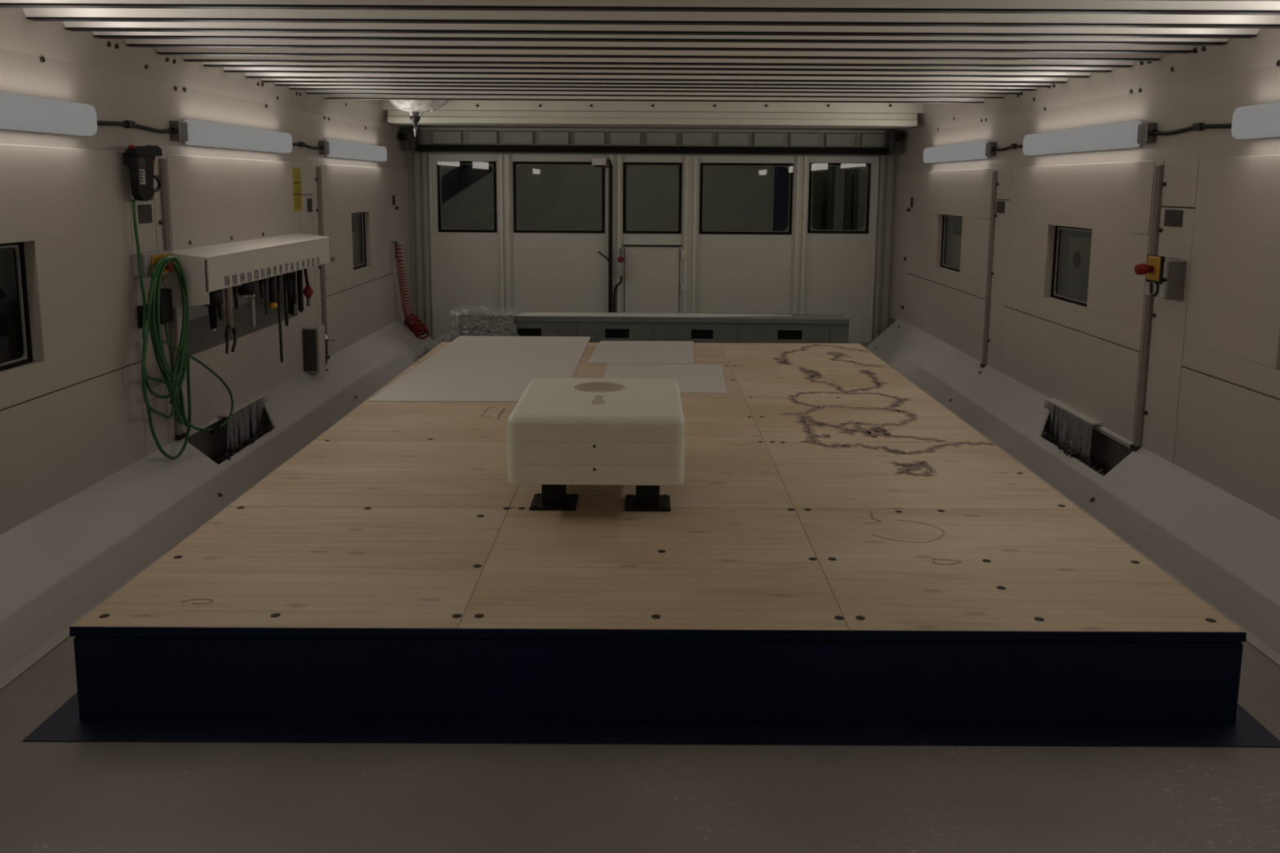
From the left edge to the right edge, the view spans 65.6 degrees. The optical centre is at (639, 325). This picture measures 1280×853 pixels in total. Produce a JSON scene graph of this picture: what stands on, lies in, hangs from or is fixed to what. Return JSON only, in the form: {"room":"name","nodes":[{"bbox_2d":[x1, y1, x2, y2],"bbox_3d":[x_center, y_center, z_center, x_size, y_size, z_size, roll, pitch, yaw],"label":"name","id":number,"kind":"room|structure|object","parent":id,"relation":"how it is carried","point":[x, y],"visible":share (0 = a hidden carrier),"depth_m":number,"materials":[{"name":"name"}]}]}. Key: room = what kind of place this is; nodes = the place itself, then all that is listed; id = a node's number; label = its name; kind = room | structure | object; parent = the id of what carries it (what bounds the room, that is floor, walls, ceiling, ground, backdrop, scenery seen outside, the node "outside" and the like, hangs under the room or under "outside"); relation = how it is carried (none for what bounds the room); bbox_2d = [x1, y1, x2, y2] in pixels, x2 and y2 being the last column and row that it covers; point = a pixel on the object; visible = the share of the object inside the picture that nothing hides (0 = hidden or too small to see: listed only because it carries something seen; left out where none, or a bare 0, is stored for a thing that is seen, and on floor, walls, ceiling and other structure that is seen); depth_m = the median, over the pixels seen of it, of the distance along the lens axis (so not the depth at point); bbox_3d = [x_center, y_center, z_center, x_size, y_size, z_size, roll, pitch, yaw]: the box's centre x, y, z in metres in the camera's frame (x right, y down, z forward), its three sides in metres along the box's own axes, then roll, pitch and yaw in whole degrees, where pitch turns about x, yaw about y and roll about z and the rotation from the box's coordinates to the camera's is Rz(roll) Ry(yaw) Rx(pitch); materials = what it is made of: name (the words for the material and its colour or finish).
{"room":"workshop","nodes":[
{"label":"workshop","id":0,"kind":"room"},
{"bbox_2d":[0,246,16,286],"bbox_3d":[-5.248,-1.310,6.621,0.200,4.300,20.600,0,8,0],"label":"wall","id":1,"kind":"structure","parent":0,"point":[7,269],"depth_m":8.08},
{"bbox_2d":[0,7,410,535],"bbox_3d":[-2.740,-0.168,3.683,0.370,2.700,14.500,0,8,0],"label":"wall","id":2,"kind":"structure","parent":0,"point":[73,416],"depth_m":5.10,"materials":[{"name":"paint"}]},
{"bbox_2d":[0,241,33,371],"bbox_3d":[-2.652,-0.059,3.963,0.035,0.525,0.625,0,8,0],"label":"window frame","id":3,"kind":"structure","parent":2,"relation":"in","point":[19,251],"depth_m":4.25,"materials":[{"name":"grey plastic"}]},
{"bbox_2d":[0,91,97,135],"bbox_3d":[-2.561,-0.827,3.740,0.088,0.150,1.740,0,8,0],"label":"tube light","id":4,"kind":"object","parent":2,"relation":"attached to","point":[18,112],"visible":1,"depth_m":4.20,"materials":[{"name":"grey plastic"}]},
{"bbox_2d":[97,120,173,133],"bbox_3d":[-2.575,-1.011,5.017,0.041,0.047,0.882,0,8,0],"label":"cable","id":5,"kind":"object","parent":2,"relation":"attached to","point":[126,123],"visible":0.79,"depth_m":5.00,"materials":[{"name":"black plastic"}]},
{"bbox_2d":[122,144,162,200],"bbox_3d":[-2.519,-0.772,5.027,0.105,0.283,0.310,0,8,0],"label":"handset","id":6,"kind":"object","parent":2,"relation":"attached to","point":[140,160],"visible":1,"depth_m":4.94,"materials":[{"name":"black plastic"}]},
{"bbox_2d":[137,204,152,223],"bbox_3d":[-2.569,-0.579,5.160,0.008,0.097,0.134,0,8,0],"label":"air vent","id":7,"kind":"object","parent":2,"relation":"in","point":[144,211],"visible":1,"depth_m":5.15,"materials":[{"name":"metal"}]},
{"bbox_2d":[131,250,173,283],"bbox_3d":[-2.516,-0.298,5.176,0.118,0.164,0.285,0,8,0],"label":"box","id":8,"kind":"object","parent":2,"relation":"attached to","point":[148,260],"visible":0.69,"depth_m":5.08,"materials":[{"name":"grey plastic"}]},
{"bbox_2d":[137,288,173,328],"bbox_3d":[-2.510,-0.186,5.267,0.132,0.352,0.394,0,8,0],"label":"bracket","id":9,"kind":"object","parent":2,"relation":"attached to","point":[166,296],"visible":0.38,"depth_m":5.23,"materials":[{"name":"black plastic"}]},
{"bbox_2d":[131,199,233,459],"bbox_3d":[-2.477,0.014,5.356,0.105,1.382,0.939,1,8,3],"label":"hose","id":10,"kind":"object","parent":9,"relation":"hanging from","point":[174,385],"visible":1,"depth_m":5.18,"materials":[{"name":"rubber"}]},
{"bbox_2d":[156,158,186,439],"bbox_3d":[-2.558,-0.129,5.414,0.034,1.542,0.100,0,8,0],"label":"wall rail","id":11,"kind":"object","parent":2,"relation":"attached to","point":[166,222],"visible":0.67,"depth_m":5.36,"materials":[{"name":"metal"}]},
{"bbox_2d":[0,316,439,691],"bbox_3d":[-2.407,1.050,3.677,0.475,0.295,14.150,0,8,0],"label":"sloped wall ledge","id":12,"kind":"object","parent":2,"relation":"attached to","point":[60,564],"depth_m":4.79,"materials":[{"name":"metal"}]},
{"bbox_2d":[168,119,292,153],"bbox_3d":[-2.542,-1.187,6.280,0.088,0.150,1.710,0,8,0],"label":"tube light","id":13,"kind":"object","parent":2,"relation":"attached to","point":[188,131],"visible":0.99,"depth_m":6.03,"materials":[{"name":"grey plastic"}]},
{"bbox_2d":[215,392,272,464],"bbox_3d":[-2.465,0.679,6.165,0.222,0.289,1.120,0,8,0],"label":"strip","id":14,"kind":"object","parent":2,"relation":"attached to","point":[230,453],"visible":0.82,"depth_m":6.24,"materials":[{"name":"white paint"}]},
{"bbox_2d":[163,232,334,307],"bbox_3d":[-2.445,-0.416,6.446,0.242,0.348,2.200,0,8,0],"label":"tool rack","id":15,"kind":"object","parent":2,"relation":"attached to","point":[206,269],"visible":0.99,"depth_m":5.86,"materials":[{"name":"metal"}]},
{"bbox_2d":[203,288,223,333],"bbox_3d":[-2.423,-0.141,5.624,0.114,0.374,0.116,0,8,0],"label":"tool","id":16,"kind":"object","parent":15,"relation":"hanging from","point":[215,297],"visible":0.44,"depth_m":5.61,"materials":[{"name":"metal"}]},
{"bbox_2d":[224,286,237,354],"bbox_3d":[-2.419,-0.099,5.819,0.072,0.513,0.211,0,8,0],"label":"pliers","id":17,"kind":"object","parent":15,"relation":"hanging from","point":[228,291],"visible":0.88,"depth_m":5.84,"materials":[{"name":"metal"}]},
{"bbox_2d":[231,284,242,308],"bbox_3d":[-2.420,-0.236,5.938,0.077,0.275,0.077,0,8,0],"label":"tool","id":18,"kind":"object","parent":15,"relation":"hanging from","point":[235,288],"visible":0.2,"depth_m":5.94,"materials":[{"name":"metal"}]},
{"bbox_2d":[238,280,255,300],"bbox_3d":[-2.419,-0.275,6.065,0.124,0.233,0.124,0,8,0],"label":"tool","id":19,"kind":"object","parent":15,"relation":"hanging from","point":[248,289],"visible":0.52,"depth_m":6.03,"materials":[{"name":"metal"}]},
{"bbox_2d":[250,297,255,328],"bbox_3d":[-2.419,-0.195,6.192,0.066,0.427,0.068,0,8,0],"label":"tool","id":20,"kind":"object","parent":15,"relation":"hanging from","point":[252,301],"visible":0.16,"depth_m":6.20,"materials":[{"name":"metal"}]},
{"bbox_2d":[267,275,277,309],"bbox_3d":[-2.416,-0.279,6.515,0.066,0.352,0.068,0,8,0],"label":"screwdriver","id":21,"kind":"object","parent":15,"relation":"hanging from","point":[273,305],"visible":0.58,"depth_m":6.51,"materials":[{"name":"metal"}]},
{"bbox_2d":[276,275,283,363],"bbox_3d":[-2.417,-0.107,6.657,0.066,0.732,0.068,0,8,0],"label":"tool","id":22,"kind":"object","parent":15,"relation":"hanging from","point":[277,276],"visible":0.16,"depth_m":6.66,"materials":[{"name":"metal"}]},
{"bbox_2d":[283,273,288,326],"bbox_3d":[-2.415,-0.239,6.763,0.066,0.501,0.068,0,8,0],"label":"tool","id":23,"kind":"object","parent":15,"relation":"hanging from","point":[285,282],"visible":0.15,"depth_m":6.76,"materials":[{"name":"metal"}]},
{"bbox_2d":[292,271,297,304],"bbox_3d":[-2.413,-0.328,6.930,0.066,0.372,0.068,0,8,0],"label":"tool","id":24,"kind":"object","parent":15,"relation":"hanging from","point":[294,276],"visible":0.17,"depth_m":6.93,"materials":[{"name":"metal"}]},
{"bbox_2d":[296,269,303,312],"bbox_3d":[-2.413,-0.309,7.043,0.066,0.441,0.068,0,8,0],"label":"tool","id":25,"kind":"object","parent":15,"relation":"hanging from","point":[299,273],"visible":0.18,"depth_m":7.04,"materials":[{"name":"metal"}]},
{"bbox_2d":[302,268,313,306],"bbox_3d":[-2.392,-0.340,7.145,0.074,0.411,0.076,0,8,0],"label":"tool","id":26,"kind":"object","parent":15,"relation":"hanging from","point":[308,291],"visible":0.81,"depth_m":7.13,"materials":[{"name":"plastic"}]},
{"bbox_2d":[292,167,302,211],"bbox_3d":[-2.552,-1.012,7.398,0.005,0.320,0.168,0,8,0],"label":"warning sign","id":27,"kind":"object","parent":2,"relation":"attached to","point":[296,175],"visible":1,"depth_m":7.39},
{"bbox_2d":[292,142,321,149],"bbox_3d":[-2.556,-1.365,7.517,0.041,0.047,0.832,0,8,0],"label":"cable","id":28,"kind":"object","parent":2,"relation":"attached to","point":[300,144],"visible":0.71,"depth_m":7.53,"materials":[{"name":"black plastic"}]},
{"bbox_2d":[302,324,325,373],"bbox_3d":[-2.502,0.183,7.627,0.122,0.360,0.153,0,8,0],"label":"junction box","id":29,"kind":"object","parent":2,"relation":"attached to","point":[313,336],"visible":1,"depth_m":7.56,"materials":[{"name":"paint"}]},
{"bbox_2d":[302,329,317,371],"bbox_3d":[-2.511,0.193,7.555,0.095,0.320,0.008,0,8,0],"label":"grille","id":30,"kind":"object","parent":29,"relation":"attached to","point":[309,336],"depth_m":7.55,"materials":[{"name":"metal"}]},
{"bbox_2d":[315,166,329,359],"bbox_3d":[-2.538,-0.487,7.938,0.034,1.542,0.100,0,8,0],"label":"wall rail","id":31,"kind":"object","parent":2,"relation":"attached to","point":[318,179],"visible":0.71,"depth_m":7.91,"materials":[{"name":"metal"}]},
{"bbox_2d":[324,333,334,364],"bbox_3d":[-2.484,0.197,7.868,0.096,0.246,0.158,0,8,0],"label":"gun","id":32,"kind":"object","parent":2,"relation":"hanging from","point":[326,336],"visible":0.52,"depth_m":7.88,"materials":[{"name":"metal"}]},
{"bbox_2d":[318,139,386,161],"bbox_3d":[-2.523,-1.546,8.809,0.088,0.150,1.820,0,8,0],"label":"tube light","id":33,"kind":"object","parent":2,"relation":"attached to","point":[330,148],"visible":0.99,"depth_m":8.56,"materials":[{"name":"grey plastic"}]},
{"bbox_2d":[351,212,366,269],"bbox_3d":[-2.613,-0.776,9.093,0.035,0.515,0.585,0,8,0],"label":"window","id":34,"kind":"structure","parent":2,"relation":"in","point":[362,214],"depth_m":9.36,"materials":[{"name":"grey plastic"}]},
{"bbox_2d":[394,240,429,339],"bbox_3d":[-2.414,-0.369,10.350,0.364,1.043,0.312,-5,10,-36],"label":"air hose","id":35,"kind":"object","parent":2,"relation":"hanging from","point":[421,327],"visible":1,"depth_m":10.32,"materials":[{"name":"red plastic"}]},
{"bbox_2d":[382,99,923,128],"bbox_3d":[0.119,-2.172,10.041,5.285,0.320,0.806,0,8,0],"label":"gantry beam","id":36,"kind":"structure","parent":2,"relation":"attached to","point":[455,112],"depth_m":9.66,"materials":[{"name":"metal"}]},
{"bbox_2d":[389,99,449,137],"bbox_3d":[-2.064,-2.007,9.372,0.610,0.450,0.512,-3,9,-21],"label":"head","id":37,"kind":"object","parent":36,"relation":"attached to","point":[415,108],"visible":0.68,"depth_m":9.27},
{"bbox_2d":[351,153,866,266],"bbox_3d":[0.130,-2.729,16.884,14.000,4.300,0.200,0,8,0],"label":"windows","id":38,"kind":"structure","parent":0,"point":[549,197],"depth_m":16.87,"materials":[{"name":"glass"}]},
{"bbox_2d":[0,338,1279,852],"bbox_3d":[0.060,1.233,3.912,5.910,0.100,14.600,0,8,0],"label":"floor","id":39,"kind":"structure","parent":0,"point":[55,797],"depth_m":2.83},
{"bbox_2d":[22,692,1279,747],"bbox_3d":[0.073,0.878,6.040,3.918,0.004,6.025,0,8,0],"label":"mat","id":40,"kind":"object","parent":39,"relation":"on","point":[64,725],"depth_m":3.13,"materials":[{"name":"black rubber"}]},
{"bbox_2d":[457,311,849,343],"bbox_3d":[0.129,0.129,9.694,3.740,0.462,0.360,0,8,0],"label":"steel beam","id":41,"kind":"structure","parent":39,"relation":"on","point":[797,327],"depth_m":9.52,"materials":[{"name":"metal"}]},
{"bbox_2d":[450,305,519,338],"bbox_3d":[-1.514,0.026,9.656,0.773,0.411,0.491,0,8,0],"label":"plastic film","id":42,"kind":"object","parent":41,"relation":"on","point":[501,328],"visible":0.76,"depth_m":9.46,"materials":[{"name":"grey"}]},
{"bbox_2d":[489,311,791,317],"bbox_3d":[0.020,-0.098,9.582,2.911,0.012,0.240,0,8,0],"label":"board","id":43,"kind":"object","parent":41,"relation":"on","point":[497,313],"visible":0.86,"depth_m":9.55,"materials":[{"name":"white paint"}]},
{"bbox_2d":[605,336,801,339],"bbox_3d":[0.128,0.247,9.719,3.720,0.220,0.313,0,8,0],"label":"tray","id":44,"kind":"object","parent":41,"relation":"on","point":[606,337],"depth_m":9.78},
{"bbox_2d":[69,342,1246,724],"bbox_3d":[0.083,0.717,6.052,3.806,0.321,5.852,0,8,0],"label":"raised platform","id":45,"kind":"object","parent":39,"relation":"on","point":[836,544],"visible":1,"depth_m":3.44,"materials":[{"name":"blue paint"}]},
{"bbox_2d":[368,335,591,401],"bbox_3d":[-1.104,0.297,7.790,1.278,0.004,2.795,0,8,0],"label":"board","id":46,"kind":"object","parent":45,"relation":"on","point":[468,368],"visible":0.89,"depth_m":7.53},
{"bbox_2d":[506,377,684,511],"bbox_3d":[-0.181,0.540,4.534,0.738,0.454,0.856,0,8,0],"label":"block","id":47,"kind":"object","parent":45,"relation":"on","point":[562,432],"visible":1,"depth_m":4.11,"materials":[{"name":"white plastic"}]},
{"bbox_2d":[586,341,693,364],"bbox_3d":[0.028,0.221,8.384,0.897,0.004,1.140,0,8,0],"label":"board","id":48,"kind":"object","parent":45,"relation":"on","point":[606,352],"visible":1,"depth_m":8.31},
{"bbox_2d":[602,363,727,393],"bbox_3d":[0.177,0.382,7.255,0.928,0.004,1.100,0,8,0],"label":"board","id":49,"kind":"object","parent":45,"relation":"on","point":[691,378],"visible":0.77,"depth_m":7.37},
{"bbox_2d":[404,124,901,341],"bbox_3d":[0.123,-1.144,10.836,5.510,2.660,0.180,0,8,0],"label":"wall","id":50,"kind":"structure","parent":0,"point":[415,162],"depth_m":10.72,"materials":[{"name":"metal"}]},
{"bbox_2d":[427,153,499,339],"bbox_3d":[-1.929,-0.852,10.917,0.766,2.032,0.072,0,8,0],"label":"door","id":51,"kind":"structure","parent":50,"relation":"in","point":[464,262],"depth_m":10.92,"materials":[{"name":"paint"}]},
{"bbox_2d":[497,154,512,311],"bbox_3d":[-1.475,-0.847,10.903,0.147,2.032,0.095,0,8,0],"label":"trim","id":52,"kind":"structure","parent":50,"relation":"attached to","point":[504,169],"depth_m":10.84,"materials":[{"name":"paint"}]},
{"bbox_2d":[511,154,608,312],"bbox_3d":[-0.875,-0.845,10.915,1.059,2.032,0.063,0,8,0],"label":"door","id":53,"kind":"structure","parent":50,"relation":"in","point":[554,270],"depth_m":10.92,"materials":[{"name":"paint"}]},
{"bbox_2d":[591,157,606,168],"bbox_3d":[-0.440,-1.753,10.710,0.152,0.110,0.092,0,8,0],"label":"sensor","id":54,"kind":"object","parent":53,"relation":"attached to","point":[597,162],"visible":1,"depth_m":10.66,"materials":[{"name":"white paint"}]},
{"bbox_2d":[598,160,622,312],"bbox_3d":[-0.328,-0.801,10.821,0.276,1.980,0.066,-1,8,-13],"label":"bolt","id":55,"kind":"object","parent":50,"relation":"attached to","point":[609,259],"visible":0.94,"depth_m":10.81,"materials":[{"name":"black plastic"}]},
{"bbox_2d":[608,155,622,312],"bbox_3d":[-0.270,-0.838,10.895,0.157,2.032,0.095,0,8,0],"label":"trim","id":56,"kind":"structure","parent":50,"relation":"attached to","point":[616,161],"depth_m":10.82,"materials":[{"name":"paint"}]},
{"bbox_2d":[617,248,623,275],"bbox_3d":[-0.213,-0.693,10.837,0.062,0.294,0.072,0,8,0],"label":"switch","id":57,"kind":"object","parent":50,"relation":"attached to","point":[620,265],"visible":1,"depth_m":10.81,"materials":[{"name":"grey plastic"}]},
{"bbox_2d":[397,127,904,155],"bbox_3d":[0.110,-1.950,10.525,5.308,0.255,0.230,0,8,0],"label":"rail","id":58,"kind":"object","parent":50,"relation":"attached to","point":[891,135],"visible":0.95,"depth_m":10.59,"materials":[{"name":"black metal"}]},
{"bbox_2d":[622,155,684,312],"bbox_3d":[0.149,-0.834,10.890,0.687,2.032,0.100,0,8,0],"label":"door","id":59,"kind":"structure","parent":50,"relation":"in","point":[651,279],"depth_m":10.91,"materials":[{"name":"paint"}]},
{"bbox_2d":[681,155,698,312],"bbox_3d":[0.547,-0.831,10.890,0.170,2.032,0.095,0,8,0],"label":"trim","id":60,"kind":"structure","parent":50,"relation":"attached to","point":[691,163],"depth_m":10.83,"materials":[{"name":"paint"}]},
{"bbox_2d":[697,155,795,313],"bbox_3d":[1.150,-0.829,10.902,1.042,2.032,0.063,0,8,0],"label":"door","id":61,"kind":"structure","parent":50,"relation":"in","point":[739,272],"depth_m":10.90,"materials":[{"name":"paint"}]},
{"bbox_2d":[790,155,808,314],"bbox_3d":[1.745,-0.822,10.882,0.153,2.032,0.095,0,8,0],"label":"trim","id":62,"kind":"structure","parent":50,"relation":"attached to","point":[798,251],"depth_m":10.82,"materials":[{"name":"paint"}]},
{"bbox_2d":[804,156,879,342],"bbox_3d":[2.204,-0.820,10.891,0.771,2.032,0.072,0,8,0],"label":"door","id":63,"kind":"structure","parent":50,"relation":"in","point":[841,264],"depth_m":10.90,"materials":[{"name":"paint"}]},
{"bbox_2d":[944,217,1092,302],"bbox_3d":[4.552,-1.233,6.558,0.200,4.300,20.600,0,8,0],"label":"wall","id":64,"kind":"structure","parent":0,"point":[1073,282],"depth_m":10.36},
{"bbox_2d":[890,28,1279,519],"bbox_3d":[2.755,-0.125,3.648,0.120,2.700,14.500,0,8,0],"label":"wall","id":65,"kind":"structure","parent":0,"point":[1212,398],"depth_m":5.59,"materials":[{"name":"paint"}]},
{"bbox_2d":[940,214,962,271],"bbox_3d":[2.830,-0.741,8.903,0.035,0.493,0.740,0,8,0],"label":"window","id":66,"kind":"structure","parent":65,"relation":"in","point":[944,216],"depth_m":9.24,"materials":[{"name":"grey plastic"}]},
{"bbox_2d":[923,140,996,163],"bbox_3d":[2.748,-1.499,8.615,0.088,0.150,1.820,0,8,0],"label":"tube light","id":67,"kind":"object","parent":65,"relation":"attached to","point":[982,149],"visible":1,"depth_m":8.38,"materials":[{"name":"grey plastic"}]},
{"bbox_2d":[979,171,998,368],"bbox_3d":[2.736,-0.427,7.774,0.034,1.542,0.095,0,8,0],"label":"wall rail","id":68,"kind":"object","parent":65,"relation":"attached to","point":[994,184],"visible":1,"depth_m":7.77,"materials":[{"name":"metal"}]},
{"bbox_2d":[995,200,1004,213],"bbox_3d":[2.752,-0.903,7.581,0.008,0.088,0.167,0,8,0],"label":"air vent","id":69,"kind":"object","parent":65,"relation":"in","point":[1000,207],"visible":1,"depth_m":7.57,"materials":[{"name":"metal"}]},
{"bbox_2d":[993,143,1022,151],"bbox_3d":[2.762,-1.322,7.352,0.041,0.047,0.772,0,8,0],"label":"cable","id":70,"kind":"object","parent":65,"relation":"attached to","point":[1011,145],"visible":0.79,"depth_m":7.36,"materials":[{"name":"black plastic"}]},
{"bbox_2d":[1050,225,1092,306],"bbox_3d":[2.812,-0.389,6.393,0.035,0.492,0.670,0,8,0],"label":"window","id":71,"kind":"structure","parent":65,"relation":"in","point":[1076,259],"depth_m":6.68,"materials":[{"name":"grey plastic"}]},
{"bbox_2d":[865,318,1279,666],"bbox_3d":[2.545,1.074,3.643,0.440,0.325,14.150,0,8,0],"label":"sloped wall ledge","id":72,"kind":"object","parent":65,"relation":"attached to","point":[1223,548],"depth_m":5.06,"materials":[{"name":"metal"}]},
{"bbox_2d":[1041,398,1106,475],"bbox_3d":[2.629,0.718,6.030,0.208,0.319,1.158,0,8,0],"label":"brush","id":73,"kind":"object","parent":65,"relation":"attached to","point":[1068,451],"visible":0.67,"depth_m":6.11,"materials":[{"name":"white paint"}]},
{"bbox_2d":[1022,120,1156,155],"bbox_3d":[2.729,-1.147,6.135,0.088,0.150,1.730,0,8,0],"label":"tube light","id":74,"kind":"object","parent":65,"relation":"attached to","point":[1131,134],"visible":0.99,"depth_m":5.90,"materials":[{"name":"grey plastic"}]},
{"bbox_2d":[1129,164,1166,451],"bbox_3d":[2.718,-0.077,5.308,0.034,1.542,0.095,0,8,0],"label":"wall rail","id":75,"kind":"object","parent":65,"relation":"attached to","point":[1157,183],"visible":1,"depth_m":5.32,"materials":[{"name":"metal"}]},
{"bbox_2d":[1133,254,1186,299],"bbox_3d":[2.635,-0.250,5.082,0.200,0.214,0.208,0,8,0],"label":"switch box","id":76,"kind":"object","parent":65,"relation":"attached to","point":[1165,277],"visible":1,"depth_m":5.01,"materials":[{"name":"grey plastic"}]},
{"bbox_2d":[1164,208,1183,226],"bbox_3d":[2.733,-0.549,5.091,0.008,0.086,0.170,0,8,0],"label":"air vent","id":77,"kind":"object","parent":65,"relation":"in","point":[1173,218],"visible":1,"depth_m":5.08,"materials":[{"name":"metal"}]},
{"bbox_2d":[1153,122,1231,135],"bbox_3d":[2.744,-0.972,4.887,0.041,0.047,0.832,0,8,0],"label":"cable","id":78,"kind":"object","parent":65,"relation":"attached to","point":[1197,126],"visible":0.8,"depth_m":4.88,"materials":[{"name":"black plastic"}]},
{"bbox_2d":[1231,101,1279,138],"bbox_3d":[2.711,-0.791,3.630,0.088,0.150,1.750,0,8,0],"label":"tube light","id":79,"kind":"object","parent":65,"relation":"attached to","point":[1262,120],"visible":1,"depth_m":4.30,"materials":[{"name":"grey plastic"}]},
{"bbox_3d":[0.078,-1.349,3.545,5.510,0.225,14.600,0,8,0],"label":"ceiling","id":80,"kind":"structure","parent":0,"visible":0},
{"bbox_2d":[0,0,1279,14],"bbox_3d":[0.079,-1.239,3.796,5.270,0.060,0.097,0,8,0],"label":"ceiling slat","id":81,"kind":"object","parent":80,"relation":"attached to","point":[1015,6],"visible":1,"depth_m":3.79,"materials":[{"name":"grey metal"}]},
{"bbox_2d":[22,7,1279,28],"bbox_3d":[0.082,-1.285,4.117,5.270,0.060,0.097,0,8,0],"label":"ceiling slat","id":82,"kind":"object","parent":80,"relation":"attached to","point":[35,14],"visible":0.83,"depth_m":4.11,"materials":[{"name":"grey metal"}]},
{"bbox_2d":[324,94,984,103],"bbox_3d":[0.110,-1.829,7.949,5.270,0.060,0.097,0,8,0],"label":"ceiling slat","id":83,"kind":"object","parent":80,"relation":"attached to","point":[326,96],"visible":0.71,"depth_m":7.94,"materials":[{"name":"grey metal"}]},
{"bbox_2d":[306,89,1004,98],"bbox_3d":[0.107,-1.767,7.516,5.270,0.060,0.097,0,8,0],"label":"ceiling slat","id":84,"kind":"object","parent":80,"relation":"attached to","point":[308,91],"visible":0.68,"depth_m":7.51,"materials":[{"name":"grey metal"}]},
{"bbox_2d":[288,85,1021,94],"bbox_3d":[0.104,-1.716,7.157,5.270,0.060,0.097,0,8,0],"label":"ceiling slat","id":85,"kind":"object","parent":80,"relation":"attached to","point":[291,87],"visible":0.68,"depth_m":7.15,"materials":[{"name":"grey metal"}]},
{"bbox_2d":[261,78,1050,87],"bbox_3d":[0.100,-1.643,6.640,5.270,0.060,0.097,0,8,0],"label":"ceiling slat","id":86,"kind":"object","parent":80,"relation":"attached to","point":[264,80],"visible":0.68,"depth_m":6.64,"materials":[{"name":"grey metal"}]},
{"bbox_2d":[275,82,1036,90],"bbox_3d":[0.102,-1.677,6.880,5.270,0.060,0.097,0,8,0],"label":"ceiling slat","id":87,"kind":"object","parent":80,"relation":"attached to","point":[304,84],"visible":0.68,"depth_m":6.88,"materials":[{"name":"grey metal"}]},
{"bbox_2d":[244,72,1067,83],"bbox_3d":[0.099,-1.606,6.382,5.270,0.060,0.097,0,8,0],"label":"ceiling slat","id":88,"kind":"object","parent":80,"relation":"attached to","point":[250,75],"visible":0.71,"depth_m":6.38,"materials":[{"name":"grey metal"}]},
{"bbox_2d":[223,66,1090,78],"bbox_3d":[0.096,-1.559,6.050,5.270,0.060,0.097,0,8,0],"label":"ceiling slat","id":89,"kind":"object","parent":80,"relation":"attached to","point":[228,69],"visible":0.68,"depth_m":6.05,"materials":[{"name":"grey metal"}]},
{"bbox_2d":[202,62,1112,72],"bbox_3d":[0.094,-1.519,5.765,5.270,0.060,0.097,0,8,0],"label":"ceiling slat","id":90,"kind":"object","parent":80,"relation":"attached to","point":[239,64],"visible":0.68,"depth_m":5.76,"materials":[{"name":"grey metal"}]},
{"bbox_2d":[182,55,1133,67],"bbox_3d":[0.092,-1.484,5.521,5.270,0.060,0.097,0,8,0],"label":"ceiling slat","id":91,"kind":"object","parent":80,"relation":"attached to","point":[254,59],"visible":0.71,"depth_m":5.52,"materials":[{"name":"grey metal"}]},
{"bbox_2d":[155,47,1162,61],"bbox_3d":[0.090,-1.441,5.219,5.270,0.060,0.097,0,8,0],"label":"ceiling slat","id":92,"kind":"object","parent":80,"relation":"attached to","point":[161,51],"visible":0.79,"depth_m":5.21,"materials":[{"name":"grey metal"}]},
{"bbox_2d":[124,38,1195,53],"bbox_3d":[0.087,-1.397,4.909,5.270,0.060,0.097,0,8,0],"label":"ceiling slat","id":93,"kind":"object","parent":80,"relation":"attached to","point":[254,43],"visible":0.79,"depth_m":4.90,"materials":[{"name":"grey metal"}]},
{"bbox_2d":[92,31,1228,45],"bbox_3d":[0.085,-1.357,4.621,5.270,0.060,0.097,0,8,0],"label":"ceiling slat","id":94,"kind":"object","parent":80,"relation":"attached to","point":[100,34],"visible":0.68,"depth_m":4.62,"materials":[{"name":"grey metal"}]},
{"bbox_2d":[62,21,1259,38],"bbox_3d":[0.084,-1.324,4.394,5.270,0.060,0.097,0,8,0],"label":"ceiling slat","id":95,"kind":"object","parent":80,"relation":"attached to","point":[117,26],"visible":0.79,"depth_m":4.39,"materials":[{"name":"grey metal"}]},
{"bbox_2d":[1164,0,1279,0],"bbox_3d":[0.077,-1.199,3.509,5.270,0.060,0.097,0,8,0],"label":"ceiling slat","id":96,"kind":"object","parent":80,"relation":"attached to","point":[1165,0],"visible":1,"depth_m":3.54,"materials":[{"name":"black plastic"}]},
{"bbox_3d":[0.038,0.821,6.884,14.000,0.080,20.600,0,8,0],"label":"floor","id":97,"kind":"structure","parent":0,"visible":0},
{"bbox_2d":[0,285,22,364],"bbox_3d":[-4.090,0.126,5.705,0.950,1.570,1.400,0,8,0],"label":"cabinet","id":98,"kind":"object","parent":97,"relation":"on","point":[11,348],"visible":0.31,"depth_m":5.77,"materials":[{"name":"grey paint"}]},
{"bbox_2d":[773,166,789,231],"bbox_3d":[2.044,-2.328,13.936,0.430,4.200,0.440,0,8,0],"label":"steel column","id":99,"kind":"structure","parent":97,"relation":"on","point":[781,180],"depth_m":13.88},
{"bbox_2d":[811,166,835,230],"bbox_3d":[2.675,-2.388,14.388,0.407,4.200,0.360,0,8,0],"label":"steel column","id":100,"kind":"structure","parent":97,"relation":"on","point":[824,177],"depth_m":14.40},
{"bbox_2d":[843,166,859,230],"bbox_3d":[3.077,-2.384,14.385,0.286,4.200,0.360,0,8,0],"label":"steel column","id":101,"kind":"structure","parent":97,"relation":"on","point":[851,186],"depth_m":14.37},
{"label":"outside","id":102,"kind":"structure","parent":0,"visible":0},
{"bbox_2d":[440,164,493,204],"bbox_3d":[-2.562,-2.011,13.874,1.952,1.410,0.400,0,8,0],"label":"roof beam","id":103,"kind":"structure","parent":102,"point":[462,176],"depth_m":13.75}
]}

